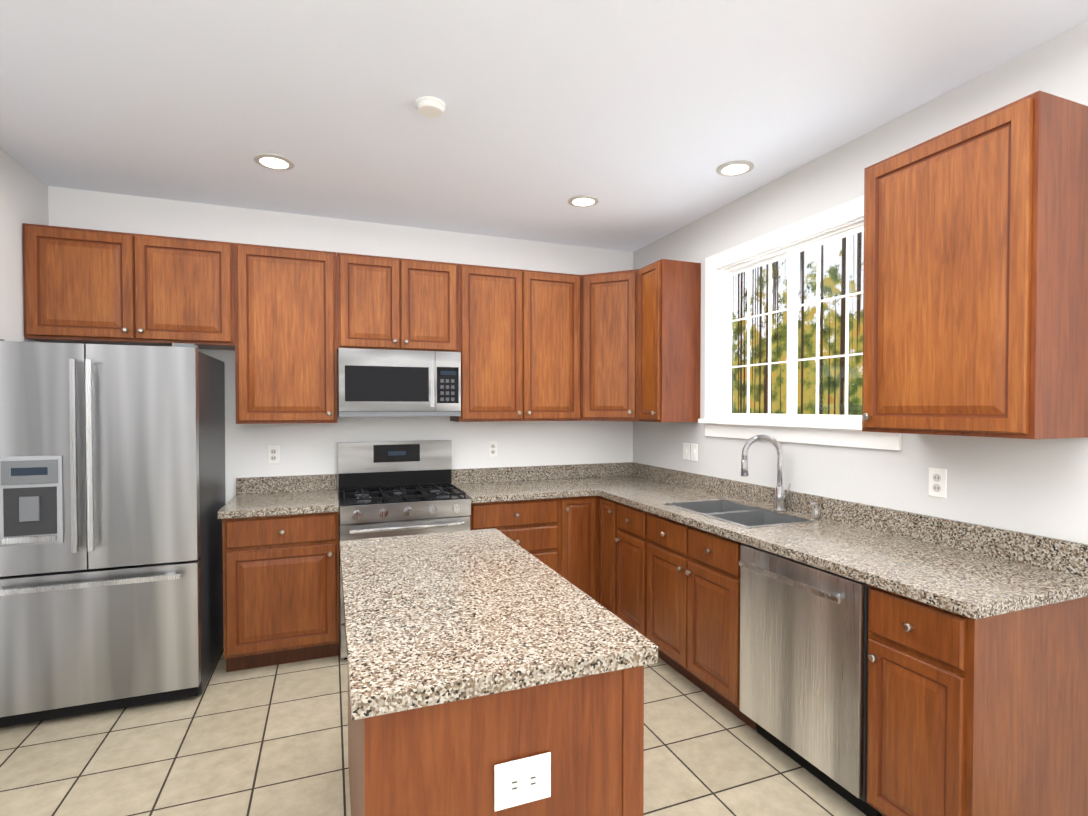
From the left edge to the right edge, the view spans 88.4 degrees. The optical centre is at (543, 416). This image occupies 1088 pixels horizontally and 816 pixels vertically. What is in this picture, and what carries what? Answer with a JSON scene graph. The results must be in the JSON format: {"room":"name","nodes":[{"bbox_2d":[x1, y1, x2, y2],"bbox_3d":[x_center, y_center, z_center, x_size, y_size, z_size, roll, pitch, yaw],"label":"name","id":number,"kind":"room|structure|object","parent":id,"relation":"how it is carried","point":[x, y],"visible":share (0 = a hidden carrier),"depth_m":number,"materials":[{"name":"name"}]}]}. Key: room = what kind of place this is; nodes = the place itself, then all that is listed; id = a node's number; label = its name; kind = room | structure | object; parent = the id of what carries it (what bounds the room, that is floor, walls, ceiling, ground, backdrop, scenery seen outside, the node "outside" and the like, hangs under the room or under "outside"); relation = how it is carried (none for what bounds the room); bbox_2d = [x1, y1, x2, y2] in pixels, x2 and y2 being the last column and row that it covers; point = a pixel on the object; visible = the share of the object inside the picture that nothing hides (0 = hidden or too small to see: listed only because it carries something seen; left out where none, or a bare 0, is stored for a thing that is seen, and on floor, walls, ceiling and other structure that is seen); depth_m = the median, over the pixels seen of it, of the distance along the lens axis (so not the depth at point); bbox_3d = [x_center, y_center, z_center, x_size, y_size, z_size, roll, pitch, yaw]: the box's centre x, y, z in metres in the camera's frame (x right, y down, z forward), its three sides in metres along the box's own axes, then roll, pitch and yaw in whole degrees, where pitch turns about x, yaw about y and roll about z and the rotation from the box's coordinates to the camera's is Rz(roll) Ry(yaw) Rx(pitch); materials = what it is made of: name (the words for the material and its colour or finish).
{"room":"kitchen","nodes":[
{"label":"kitchen","id":0,"kind":"room"},
{"bbox_2d":[0,149,48,341],"bbox_3d":[-1.763,0.095,0.231,0.120,2.743,6.400,0,1,-21],"label":"wall","id":1,"kind":"structure","parent":0,"point":[23,194],"depth_m":2.87,"materials":[{"name":"white paint"}]},
{"bbox_2d":[48,186,632,503],"bbox_3d":[-1.081,0.035,3.983,4.079,2.743,0.120,0,1,-21],"label":"wall","id":2,"kind":"structure","parent":0,"point":[308,448],"depth_m":3.82,"materials":[{"name":"white paint"}]},
{"bbox_2d":[22,223,234,349],"bbox_3d":[-2.328,-0.718,3.240,0.981,0.603,0.347,0,1,-21],"label":"upper cabinet","id":3,"kind":"object","parent":2,"relation":"attached to","point":[85,286],"visible":0.98,"depth_m":3.09,"materials":[{"name":"brown wood"}]},
{"bbox_2d":[267,446,279,463],"bbox_3d":[-1.766,0.252,3.654,0.072,0.118,0.008,0,1,-21],"label":"electrical outlet","id":4,"kind":"object","parent":2,"relation":"attached to","point":[273,454],"visible":1,"depth_m":3.65,"materials":[{"name":"white plastic"}]},
{"bbox_2d":[234,243,336,423],"bbox_3d":[-1.605,-0.491,3.521,0.563,1.066,0.347,0,1,-21],"label":"upper cabinet","id":5,"kind":"object","parent":2,"relation":"attached to","point":[285,335],"visible":1,"depth_m":3.38,"materials":[{"name":"brown wood"}]},
{"bbox_2d":[336,252,458,352],"bbox_3d":[-0.982,-0.727,3.756,0.768,0.603,0.347,0,1,-21],"label":"upper cabinet","id":6,"kind":"object","parent":2,"relation":"attached to","point":[387,303],"visible":0.96,"depth_m":3.61,"materials":[{"name":"brown wood"}]},
{"bbox_2d":[338,348,460,416],"bbox_3d":[-0.967,-0.212,3.727,0.756,0.421,0.427,0,1,-21],"label":"microwave","id":7,"kind":"object","parent":6,"relation":"attached to","point":[383,383],"visible":1,"depth_m":3.55,"materials":[{"name":"grey metal"}]},
{"bbox_2d":[488,441,496,456],"bbox_3d":[-0.383,0.245,4.184,0.072,0.118,0.008,0,1,-21],"label":"electrical outlet","id":8,"kind":"object","parent":2,"relation":"attached to","point":[492,448],"visible":1,"depth_m":4.18,"materials":[{"name":"white plastic"}]},
{"bbox_2d":[450,264,580,421],"bbox_3d":[-0.198,-0.500,4.060,0.907,1.066,0.347,0,1,-21],"label":"upper cabinet","id":9,"kind":"object","parent":2,"relation":"attached to","point":[520,340],"visible":1,"depth_m":3.91,"materials":[{"name":"brown wood"}]},
{"bbox_2d":[581,269,638,420],"bbox_3d":[0.557,-0.502,4.210,0.606,1.066,0.606,0,1,-21],"label":"upper cabinet","id":10,"kind":"object","parent":2,"relation":"attached to","point":[609,346],"visible":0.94,"depth_m":4.00,"materials":[{"name":"brown wood"}]},
{"bbox_2d":[0,630,865,815],"bbox_3d":[0.086,1.505,0.962,4.079,0.100,6.640,0,1,-21],"label":"floor","id":11,"kind":"structure","parent":0,"point":[272,740],"depth_m":2.35,"materials":[{"name":"tile"}]},
{"bbox_2d":[0,339,225,727],"bbox_3d":[-2.260,0.531,2.956,0.884,1.783,0.870,0,1,-21],"label":"refrigerator","id":12,"kind":"object","parent":11,"relation":"on","point":[112,484],"visible":1,"depth_m":2.63,"materials":[{"name":"grey metal"}]},
{"bbox_2d":[222,511,339,671],"bbox_3d":[-1.562,0.979,3.397,0.590,0.874,0.652,0,1,-21],"label":"base cabinet","id":13,"kind":"object","parent":11,"relation":"on","point":[280,589],"visible":1,"depth_m":3.12,"materials":[{"name":"brown wood"}]},
{"bbox_2d":[218,474,338,518],"bbox_3d":[-1.569,0.469,3.389,0.606,0.143,0.647,0,1,-21],"label":"countertop","id":14,"kind":"structure","parent":13,"relation":"on","point":[274,495],"depth_m":3.49,"materials":[{"name":"stone"}]},
{"bbox_2d":[338,440,470,659],"bbox_3d":[-0.911,0.795,3.596,0.758,1.235,0.697,0,1,-21],"label":"range","id":15,"kind":"object","parent":11,"relation":"on","point":[416,492],"visible":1,"depth_m":3.56,"materials":[{"name":"silver metal"}]},
{"bbox_2d":[348,665,643,815],"bbox_3d":[-0.131,1.011,1.424,0.642,0.874,0.452,0,1,-21],"label":"base cabinet","id":16,"kind":"object","parent":11,"relation":"on","point":[443,759],"visible":0.4,"depth_m":1.19,"materials":[{"name":"brown wood"}]},
{"bbox_2d":[340,528,657,719],"bbox_3d":[-0.293,0.546,1.818,0.675,0.038,1.362,0,1,-21],"label":"countertop","id":17,"kind":"structure","parent":16,"relation":"on","point":[436,618],"depth_m":1.43,"materials":[{"name":"stone"}]},
{"bbox_2d":[494,752,550,811],"bbox_3d":[-0.045,0.789,1.208,0.128,0.098,0.008,0,1,-21],"label":"outlet","id":18,"kind":"object","parent":16,"relation":"attached to","point":[522,781],"visible":1,"depth_m":1.21,"materials":[{"name":"white plastic"}]},
{"bbox_2d":[469,498,558,573],"bbox_3d":[-0.285,0.971,3.886,0.605,0.874,0.652,0,1,-21],"label":"base cabinet","id":19,"kind":"object","parent":11,"relation":"on","point":[530,526],"visible":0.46,"depth_m":3.63,"materials":[{"name":"brown wood"}]},
{"bbox_2d":[559,495,617,615],"bbox_3d":[0.462,0.968,4.057,0.909,0.874,0.867,0,1,-21],"label":"base cabinet","id":20,"kind":"object","parent":11,"relation":"on","point":[588,528],"visible":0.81,"depth_m":3.75,"materials":[{"name":"brown wood"}]},
{"bbox_2d":[451,465,590,502],"bbox_3d":[-0.176,0.460,3.921,0.840,0.143,0.649,0,1,-21],"label":"countertop","id":21,"kind":"structure","parent":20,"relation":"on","point":[496,484],"depth_m":4.09,"materials":[{"name":"stone"}]},
{"bbox_2d":[567,462,1087,618],"bbox_3d":[0.956,0.473,3.086,0.677,0.143,3.019,0,1,-21],"label":"countertop","id":22,"kind":"structure","parent":20,"relation":"on","point":[972,570],"depth_m":2.18,"materials":[{"name":"stone"}]},
{"bbox_2d":[663,499,817,527],"bbox_3d":[1.009,0.612,2.977,0.421,0.214,0.706,0,1,-21],"label":"sink basin","id":23,"kind":"object","parent":22,"relation":"in","point":[741,514],"visible":0.33,"depth_m":3.00,"materials":[{"name":"silver metal"}]},
{"bbox_2d":[741,434,790,510],"bbox_3d":[1.190,0.302,2.997,0.226,0.410,0.158,0,1,-21],"label":"faucet","id":24,"kind":"object","parent":22,"relation":"on","point":[780,496],"visible":0.98,"depth_m":3.00,"materials":[{"name":"silver metal"}]},
{"bbox_2d":[810,502,819,518],"bbox_3d":[1.349,0.469,2.789,0.054,0.083,0.028,0,1,-21],"label":"soap dispenser","id":25,"kind":"object","parent":22,"relation":"on","point":[816,513],"visible":1,"depth_m":2.78,"materials":[{"name":"silver metal"}]},
{"bbox_2d":[615,502,658,656],"bbox_3d":[0.803,0.977,3.528,0.652,0.874,0.362,0,1,-21],"label":"base cabinet","id":26,"kind":"object","parent":11,"relation":"on","point":[631,539],"visible":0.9,"depth_m":3.39,"materials":[{"name":"brown wood"}]},
{"bbox_2d":[647,512,756,730],"bbox_3d":[1.011,0.986,2.985,0.652,0.874,0.797,0,1,-21],"label":"base cabinet","id":27,"kind":"object","parent":11,"relation":"on","point":[693,604],"visible":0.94,"depth_m":2.80,"materials":[{"name":"brown wood"}]},
{"bbox_2d":[739,544,881,815],"bbox_3d":[1.244,0.998,2.314,0.662,0.871,0.611,0,1,-21],"label":"dishwasher","id":28,"kind":"object","parent":11,"relation":"on","point":[803,659],"visible":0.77,"depth_m":2.14,"materials":[{"name":"grey metal"}]},
{"bbox_2d":[866,584,1087,815],"bbox_3d":[1.438,1.003,1.871,0.652,0.874,0.341,0,1,-21],"label":"base cabinet","id":29,"kind":"object","parent":11,"relation":"on","point":[985,716],"visible":0.96,"depth_m":1.72,"materials":[{"name":"brown wood"}]},
{"bbox_2d":[0,0,1087,251],"bbox_3d":[0.086,-1.338,0.916,4.079,0.100,6.640,0,1,-21],"label":"ceiling","id":30,"kind":"structure","parent":0,"point":[642,120],"depth_m":2.29,"materials":[{"name":"white paint"}]},
{"bbox_2d":[254,153,293,169],"bbox_3d":[-1.397,-1.314,2.898,0.190,0.010,0.190,0,1,-21],"label":"recessed light","id":31,"kind":"object","parent":30,"relation":"in","point":[272,161],"visible":1,"depth_m":2.88,"materials":[{"name":"grey"}]},
{"bbox_2d":[415,96,444,117],"bbox_3d":[-0.476,-1.293,2.349,0.124,0.033,0.124,0,1,-21],"label":"smoke detector","id":32,"kind":"object","parent":30,"relation":"attached to","point":[430,107],"visible":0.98,"depth_m":2.32,"materials":[{"name":"white plastic"}]},
{"bbox_2d":[568,195,598,206],"bbox_3d":[0.242,-1.323,3.447,0.190,0.010,0.190,0,1,-21],"label":"recessed light","id":33,"kind":"object","parent":30,"relation":"in","point":[583,201],"visible":1,"depth_m":3.43,"materials":[{"name":"grey"}]},
{"bbox_2d":[717,160,753,175],"bbox_3d":[1.016,-1.315,2.976,0.190,0.010,0.190,0,1,-21],"label":"recessed light","id":34,"kind":"object","parent":30,"relation":"in","point":[736,168],"visible":1,"depth_m":2.97,"materials":[{"name":"grey"}]},
{"bbox_2d":[633,20,1087,543],"bbox_3d":[1.934,0.072,1.647,0.120,2.743,6.400,0,1,-21],"label":"wall","id":35,"kind":"structure","parent":0,"point":[1035,486],"depth_m":2.44,"materials":[{"name":"white paint"}]},
{"bbox_2d":[638,259,700,421],"bbox_3d":[0.839,-0.496,3.837,0.347,1.066,0.289,0,1,-21],"label":"upper cabinet","id":36,"kind":"object","parent":35,"relation":"attached to","point":[669,318],"visible":1,"depth_m":3.72,"materials":[{"name":"brown wood"}]},
{"bbox_2d":[683,443,689,459],"bbox_3d":[0.993,0.245,3.919,0.012,0.118,0.072,0,1,-21],"label":"light switch","id":37,"kind":"object","parent":35,"relation":"attached to","point":[686,451],"visible":1,"depth_m":3.91,"materials":[{"name":"white plastic"}]},
{"bbox_2d":[691,443,697,460],"bbox_3d":[1.025,0.247,3.835,0.012,0.118,0.072,0,1,-21],"label":"light switch","id":38,"kind":"object","parent":35,"relation":"attached to","point":[694,452],"visible":1,"depth_m":3.83,"materials":[{"name":"white plastic"}]},
{"bbox_2d":[698,196,901,449],"bbox_3d":[1.348,-0.446,3.086,0.170,1.170,1.382,0,1,-21],"label":"window","id":39,"kind":"structure","parent":35,"relation":"in","point":[790,242],"depth_m":3.08,"materials":[{"name":"white"}]},
{"bbox_2d":[928,468,946,497],"bbox_3d":[1.616,0.273,2.300,0.008,0.118,0.072,0,1,-21],"label":"electrical outlet","id":40,"kind":"object","parent":35,"relation":"attached to","point":[937,482],"visible":1,"depth_m":2.29,"materials":[{"name":"white plastic"}]},
{"bbox_2d":[862,90,1087,438],"bbox_3d":[1.526,-0.468,2.043,0.347,1.066,0.599,0,1,-21],"label":"upper cabinet","id":41,"kind":"object","parent":35,"relation":"attached to","point":[975,301],"visible":1,"depth_m":1.84,"materials":[{"name":"brown wood"}]},
{"label":"outside","id":42,"kind":"structure","parent":0,"visible":0},
{"bbox_2d":[731,231,863,414],"bbox_3d":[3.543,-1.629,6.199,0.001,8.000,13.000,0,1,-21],"label":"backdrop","id":43,"kind":"structure","parent":42,"point":[837,304],"depth_m":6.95,"materials":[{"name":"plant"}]}
]}

